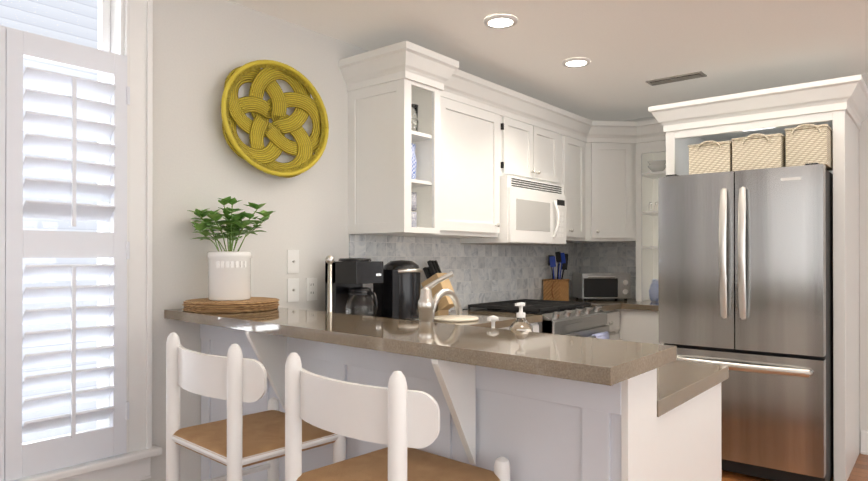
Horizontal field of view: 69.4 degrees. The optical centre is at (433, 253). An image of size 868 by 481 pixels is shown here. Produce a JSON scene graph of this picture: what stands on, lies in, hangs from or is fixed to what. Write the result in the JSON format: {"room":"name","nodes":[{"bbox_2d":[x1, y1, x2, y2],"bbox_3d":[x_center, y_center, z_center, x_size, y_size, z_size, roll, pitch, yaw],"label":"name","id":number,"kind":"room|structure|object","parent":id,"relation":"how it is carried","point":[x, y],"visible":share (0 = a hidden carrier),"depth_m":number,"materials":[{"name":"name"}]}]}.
{"room":"kitchen","nodes":[
{"label":"kitchen","id":0,"kind":"room"},
{"bbox_2d":[141,0,569,480],"bbox_3d":[-1.486,0.055,2.372,0.160,2.460,9.060,0,0,39],"label":"wall","id":1,"kind":"structure","parent":0,"point":[202,49],"depth_m":2.86,"materials":[{"name":"paint"}]},
{"bbox_2d":[0,0,152,452],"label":"window","id":2,"kind":"structure","parent":1,"relation":"in","point":[138,33],"depth_m":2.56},
{"bbox_2d":[0,25,129,480],"bbox_3d":[-1.496,-0.001,2.191,0.087,1.585,0.844,0,0,39],"label":"window shutters","id":3,"kind":"object","parent":2,"relation":"attached to","point":[18,457],"visible":1,"depth_m":2.32,"materials":[{"name":"white wood"}]},
{"bbox_2d":[10,445,161,480],"bbox_3d":[-1.534,0.814,2.213,0.162,0.031,1.110,0,0,39],"label":"window sill","id":4,"kind":"structure","parent":1,"relation":"attached to","point":[93,466],"depth_m":2.39,"materials":[{"name":"white wood"}]},
{"bbox_2d":[59,458,150,480],"bbox_3d":[-1.510,0.877,2.194,0.024,0.094,1.050,0,0,39],"label":"trim","id":5,"kind":"structure","parent":1,"relation":"attached to","point":[139,470],"depth_m":2.51,"materials":[{"name":"white wood"}]},
{"bbox_2d":[221,60,328,177],"bbox_3d":[-0.767,-0.649,3.038,0.084,0.552,0.629,0,0,39],"label":"artwork","id":6,"kind":"object","parent":1,"relation":"attached to","point":[258,154],"visible":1,"depth_m":3.04,"materials":[{"name":"wicker"}]},
{"bbox_2d":[287,278,298,301],"bbox_3d":[-0.712,0.183,3.178,0.014,0.118,0.072,0,0,39],"label":"outlet","id":7,"kind":"object","parent":1,"relation":"attached to","point":[293,283],"depth_m":3.17,"materials":[{"name":"white plastic"}]},
{"bbox_2d":[287,250,298,272],"bbox_3d":[-0.712,0.039,3.179,0.014,0.118,0.072,0,0,39],"label":"outlet","id":8,"kind":"object","parent":1,"relation":"attached to","point":[292,255],"depth_m":3.18,"materials":[{"name":"white plastic"}]},
{"bbox_2d":[306,278,316,300],"bbox_3d":[-0.638,0.183,3.273,0.008,0.118,0.072,0,0,39],"label":"outlet","id":9,"kind":"object","parent":1,"relation":"attached to","point":[311,283],"depth_m":3.27,"materials":[{"name":"white plastic"}]},
{"bbox_2d":[339,41,542,236],"bbox_3d":[-0.003,-0.586,3.238,1.040,0.950,0.364,0,0,39],"label":"upper cabinet","id":10,"kind":"object","parent":1,"relation":"attached to","point":[474,138],"depth_m":3.47,"materials":[{"name":"white wood"}]},
{"bbox_2d":[411,192,416,226],"bbox_3d":[-0.147,-0.232,3.392,0.083,0.200,0.121,0,0,39],"label":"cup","id":11,"kind":"object","parent":10,"relation":"in","point":[413,208],"visible":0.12,"depth_m":3.38,"materials":[{"name":"white ceramic"}]},
{"bbox_2d":[411,143,416,178],"bbox_3d":[-0.173,-0.498,3.425,0.158,0.205,0.160,0,0,39],"label":"jar","id":12,"kind":"object","parent":10,"relation":"in","point":[413,163],"visible":0.1,"depth_m":3.38,"materials":[{"name":"ceramic"}]},
{"bbox_2d":[411,104,417,131],"bbox_3d":[-0.148,-0.733,3.409,0.070,0.165,0.157,0,0,39],"label":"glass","id":13,"kind":"object","parent":10,"relation":"in","point":[414,117],"visible":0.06,"depth_m":3.39,"materials":[{"name":"clear glass"}]},
{"bbox_2d":[349,234,582,309],"bbox_3d":[0.437,0.137,4.582,0.012,0.482,2.858,0,0,39],"label":"tile backsplash","id":14,"kind":"structure","parent":1,"relation":"attached to","point":[489,273],"depth_m":4.44,"materials":[{"name":"tile"}]},
{"bbox_2d":[437,102,665,242],"bbox_3d":[0.816,-0.582,4.238,1.040,0.950,2.320,0,0,39],"label":"upper cabinet","id":15,"kind":"object","parent":1,"relation":"attached to","point":[594,162],"depth_m":5.01,"materials":[{"name":"white wood"}]},
{"bbox_2d":[460,175,565,245],"bbox_3d":[0.594,-0.284,4.405,0.458,0.434,0.770,0,0,39],"label":"microwave","id":16,"kind":"object","parent":15,"relation":"attached to","point":[532,212],"visible":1,"depth_m":4.20,"materials":[{"name":"white"}]},
{"bbox_2d":[228,0,867,120],"bbox_3d":[1.283,-1.215,0.109,7.400,0.060,9.060,0,0,39],"label":"ceiling","id":17,"kind":"structure","parent":0,"point":[628,48],"depth_m":3.44,"materials":[{"name":"paint"}]},
{"bbox_2d":[484,14,517,28],"bbox_3d":[0.335,-1.165,3.148,0.171,0.011,0.171,0,0,33],"label":"recessed light","id":18,"kind":"object","parent":17,"relation":"in","point":[501,21],"depth_m":3.13,"materials":[{"name":"white plastic"}]},
{"bbox_2d":[562,57,590,67],"bbox_3d":[0.865,-1.162,3.812,0.171,0.011,0.171,0,0,33],"label":"recessed light","id":19,"kind":"object","parent":17,"relation":"in","point":[577,62],"depth_m":3.79,"materials":[{"name":"white plastic"}]},
{"bbox_2d":[646,71,706,85],"bbox_3d":[1.605,-1.160,4.162,0.360,0.013,0.120,0,0,39],"label":"ceiling vent","id":20,"kind":"object","parent":17,"relation":"in","point":[688,76],"visible":1,"depth_m":4.14,"materials":[{"name":"silver metal"}]},
{"bbox_2d":[582,116,655,298],"bbox_3d":[2.219,0.067,5.089,2.129,2.460,0.160,0,0,39],"label":"wall","id":21,"kind":"structure","parent":0,"point":[642,119],"depth_m":5.38,"materials":[{"name":"paint"}]},
{"bbox_2d":[583,242,635,298],"bbox_3d":[1.590,0.141,5.492,0.618,0.482,0.012,0,0,39],"label":"tile backsplash","id":22,"kind":"structure","parent":21,"relation":"attached to","point":[619,257],"depth_m":5.51,"materials":[{"name":"tile"}]},
{"bbox_2d":[722,453,867,480],"bbox_3d":[1.283,1.305,0.097,7.400,0.060,9.060,0,0,39],"label":"floor","id":23,"kind":"structure","parent":0,"point":[859,471],"depth_m":3.65,"materials":[{"name":"brown wood"}]},
{"bbox_2d":[166,332,345,480],"bbox_3d":[-0.576,0.767,2.017,0.529,1.032,0.434,0,0,39],"label":"bar stool","id":24,"kind":"object","parent":23,"relation":"on","point":[236,441],"visible":0.81,"depth_m":1.89,"materials":[{"name":"white wood"}]},
{"bbox_2d":[285,352,509,480],"bbox_3d":[-0.098,0.765,1.599,0.529,1.032,0.434,0,0,39],"label":"bar stool","id":25,"kind":"object","parent":23,"relation":"on","point":[399,419],"visible":1,"depth_m":1.48,"materials":[{"name":"white wood"}]},
{"bbox_2d":[164,307,728,480],"bbox_3d":[0.270,0.761,2.771,2.044,1.050,2.218,0,0,39],"label":"kitchen peninsula","id":26,"kind":"object","parent":23,"relation":"on","point":[535,405],"depth_m":1.70,"materials":[{"name":"wood"}]},
{"bbox_2d":[182,297,279,312],"bbox_3d":[-0.860,0.215,2.670,0.399,0.041,0.399,0,0,39],"label":"mats","id":27,"kind":"object","parent":26,"relation":"on","point":[207,305],"visible":0.92,"depth_m":2.52,"materials":[{"name":"brown wicker"}]},
{"bbox_2d":[207,251,251,300],"bbox_3d":[-0.871,0.092,2.673,0.182,0.204,0.182,0,0,39],"label":"crock","id":28,"kind":"object","parent":27,"relation":"on","point":[229,275],"visible":1,"depth_m":2.60,"materials":[{"name":"white ceramic"}]},
{"bbox_2d":[187,196,274,250],"bbox_3d":[-0.877,-0.114,2.710,0.379,0.253,0.376,0,0,39],"label":"herb plant","id":29,"kind":"object","parent":28,"relation":"in","point":[235,224],"visible":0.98,"depth_m":2.64,"materials":[{"name":"green plant"}]},
{"bbox_2d":[325,255,333,311],"bbox_3d":[-0.469,0.188,2.823,0.140,0.365,0.140,0,0,39],"label":"pole","id":30,"kind":"object","parent":26,"relation":"on","point":[329,259],"visible":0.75,"depth_m":2.81,"materials":[{"name":"silver metal"}]},
{"bbox_2d":[325,258,382,313],"bbox_3d":[-0.398,0.196,3.186,0.250,0.352,0.190,0,0,39],"label":"coffee maker","id":31,"kind":"object","parent":26,"relation":"on","point":[347,273],"visible":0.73,"depth_m":3.14,"materials":[{"name":"black plastic"}]},
{"bbox_2d":[346,287,377,316],"bbox_3d":[-0.353,0.251,3.149,0.198,0.168,0.148,0,0,39],"label":"coffee carafe","id":32,"kind":"object","parent":31,"relation":"on","point":[360,301],"visible":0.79,"depth_m":3.11,"materials":[{"name":"clear glass"}]},
{"bbox_2d":[373,260,421,320],"bbox_3d":[-0.167,0.203,3.417,0.265,0.340,0.240,0,0,39],"label":"pod coffee maker","id":33,"kind":"object","parent":26,"relation":"on","point":[397,291],"visible":0.73,"depth_m":3.35,"materials":[{"name":"black plastic"},{"name":"metal"}]},
{"bbox_2d":[421,260,454,315],"bbox_3d":[0.037,0.207,3.851,0.220,0.337,0.100,0,0,39],"label":"knife block","id":34,"kind":"object","parent":26,"relation":"on","point":[433,272],"visible":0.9,"depth_m":3.82,"materials":[{"name":"brown wood"}]},
{"bbox_2d":[418,271,462,321],"bbox_3d":[0.049,0.214,2.259,0.125,0.309,0.242,0,0,39],"label":"faucet","id":35,"kind":"object","parent":26,"relation":"on","point":[427,304],"visible":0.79,"depth_m":2.20,"materials":[{"name":"silver metal"}]},
{"bbox_2d":[434,315,478,321],"bbox_3d":[0.121,0.367,3.575,0.270,0.014,0.270,0,0,39],"label":"round board","id":36,"kind":"object","parent":26,"relation":"on","point":[455,318],"visible":0.94,"depth_m":3.50,"materials":[{"name":"beige wood"}]},
{"bbox_2d":[487,315,498,327],"bbox_3d":[0.190,0.283,2.034,0.047,0.168,0.054,0,0,39],"label":"soap pump","id":37,"kind":"object","parent":26,"relation":"on","point":[492,318],"visible":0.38,"depth_m":2.03,"materials":[{"name":"white plastic"}]},
{"bbox_2d":[509,302,532,331],"bbox_3d":[0.273,0.260,1.969,0.079,0.215,0.083,0,0,39],"label":"soap bottle","id":38,"kind":"object","parent":26,"relation":"on","point":[520,323],"visible":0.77,"depth_m":1.95,"materials":[{"name":"clear glass"}]},
{"bbox_2d":[463,299,615,337],"bbox_3d":[0.739,0.819,4.326,0.773,0.949,0.772,0,0,39],"label":"range","id":39,"kind":"object","parent":23,"relation":"on","point":[575,318],"visible":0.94,"depth_m":4.15,"materials":[{"name":"silver metal"}]},
{"bbox_2d":[592,331,608,338],"bbox_3d":[1.114,0.702,4.193,0.038,0.351,0.200,0,0,39],"label":"oven towel","id":40,"kind":"object","parent":39,"relation":"hanging from","point":[603,335],"visible":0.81,"depth_m":4.19,"materials":[{"name":"white fabric"}]},
{"bbox_2d":[569,297,663,344],"bbox_3d":[1.447,0.839,4.933,1.126,0.915,1.052,0,0,39],"label":"base cabinet","id":41,"kind":"object","parent":23,"relation":"on","point":[632,320],"visible":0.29,"depth_m":4.75,"materials":[{"name":"white wood"}]},
{"bbox_2d":[542,252,569,300],"bbox_3d":[0.989,0.180,5.069,0.180,0.401,0.190,0,0,39],"label":"utensil crock","id":42,"kind":"object","parent":41,"relation":"on","point":[557,289],"visible":0.98,"depth_m":5.04,"materials":[{"name":"brown wood"}]},
{"bbox_2d":[573,273,630,300],"bbox_3d":[1.393,0.270,5.211,0.400,0.223,0.317,0,0,-4],"label":"toaster oven","id":43,"kind":"object","parent":41,"relation":"on","point":[601,286],"visible":1,"depth_m":5.08,"materials":[{"name":"silver metal"}]},
{"bbox_2d":[636,140,665,300],"bbox_3d":[1.922,-0.297,5.019,0.496,1.354,0.328,0,0,39],"label":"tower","id":44,"kind":"object","parent":41,"relation":"on","point":[646,231],"visible":0.27,"depth_m":5.12,"materials":[{"name":"white wood"}]},
{"bbox_2d":[648,202,657,210],"bbox_3d":[1.763,-0.381,5.038,0.082,0.074,0.032,0,0,39],"label":"shaker","id":45,"kind":"object","parent":44,"relation":"on","point":[650,206],"visible":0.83,"depth_m":5.04,"materials":[{"name":"white ceramic"}]},
{"bbox_2d":[648,160,665,171],"bbox_3d":[1.806,-0.701,5.069,0.150,0.094,0.150,0,0,39],"label":"bowl","id":46,"kind":"object","parent":44,"relation":"on","point":[656,165],"visible":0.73,"depth_m":5.02,"materials":[{"name":"white ceramic"}]},
{"bbox_2d":[649,279,658,300],"bbox_3d":[1.786,0.292,5.055,0.100,0.175,0.100,0,0,39],"label":"jar","id":47,"kind":"object","parent":41,"relation":"on","point":[653,293],"visible":0.79,"depth_m":5.02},
{"bbox_2d":[658,163,833,480],"bbox_3d":[1.970,0.402,3.890,0.870,1.780,0.928,0,0,39],"label":"refrigerator","id":48,"kind":"object","parent":23,"relation":"on","point":[745,273],"visible":0.79,"depth_m":3.51,"materials":[{"name":"silver metal"}]},
{"bbox_2d":[688,124,832,174],"bbox_3d":[1.961,-0.609,3.773,0.736,0.236,0.359,0,0,39],"label":"baskets","id":49,"kind":"object","parent":48,"relation":"on","point":[800,145],"visible":0.92,"depth_m":3.61,"materials":[{"name":"beige wicker"}]},
{"bbox_2d":[648,74,867,480],"bbox_3d":[2.236,0.161,4.218,1.168,2.265,1.164,0,0,39],"label":"cabinet surround","id":50,"kind":"object","parent":23,"relation":"on","point":[839,106],"visible":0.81,"depth_m":3.70,"materials":[{"name":"white wood"}]},
{"bbox_2d":[859,73,867,452],"bbox_3d":[4.890,0.056,2.668,5.071,2.460,0.520,0,0,39],"label":"wall","id":51,"kind":"structure","parent":0,"point":[863,227],"depth_m":4.06,"materials":[{"name":"paint"}]},
{"bbox_2d":[861,430,867,454],"bbox_3d":[4.643,1.210,2.515,4.866,0.150,0.022,0,0,39],"label":"baseboard","id":52,"kind":"structure","parent":51,"relation":"attached to","point":[864,442],"depth_m":4.04,"materials":[{"name":"white wood"}]}
]}

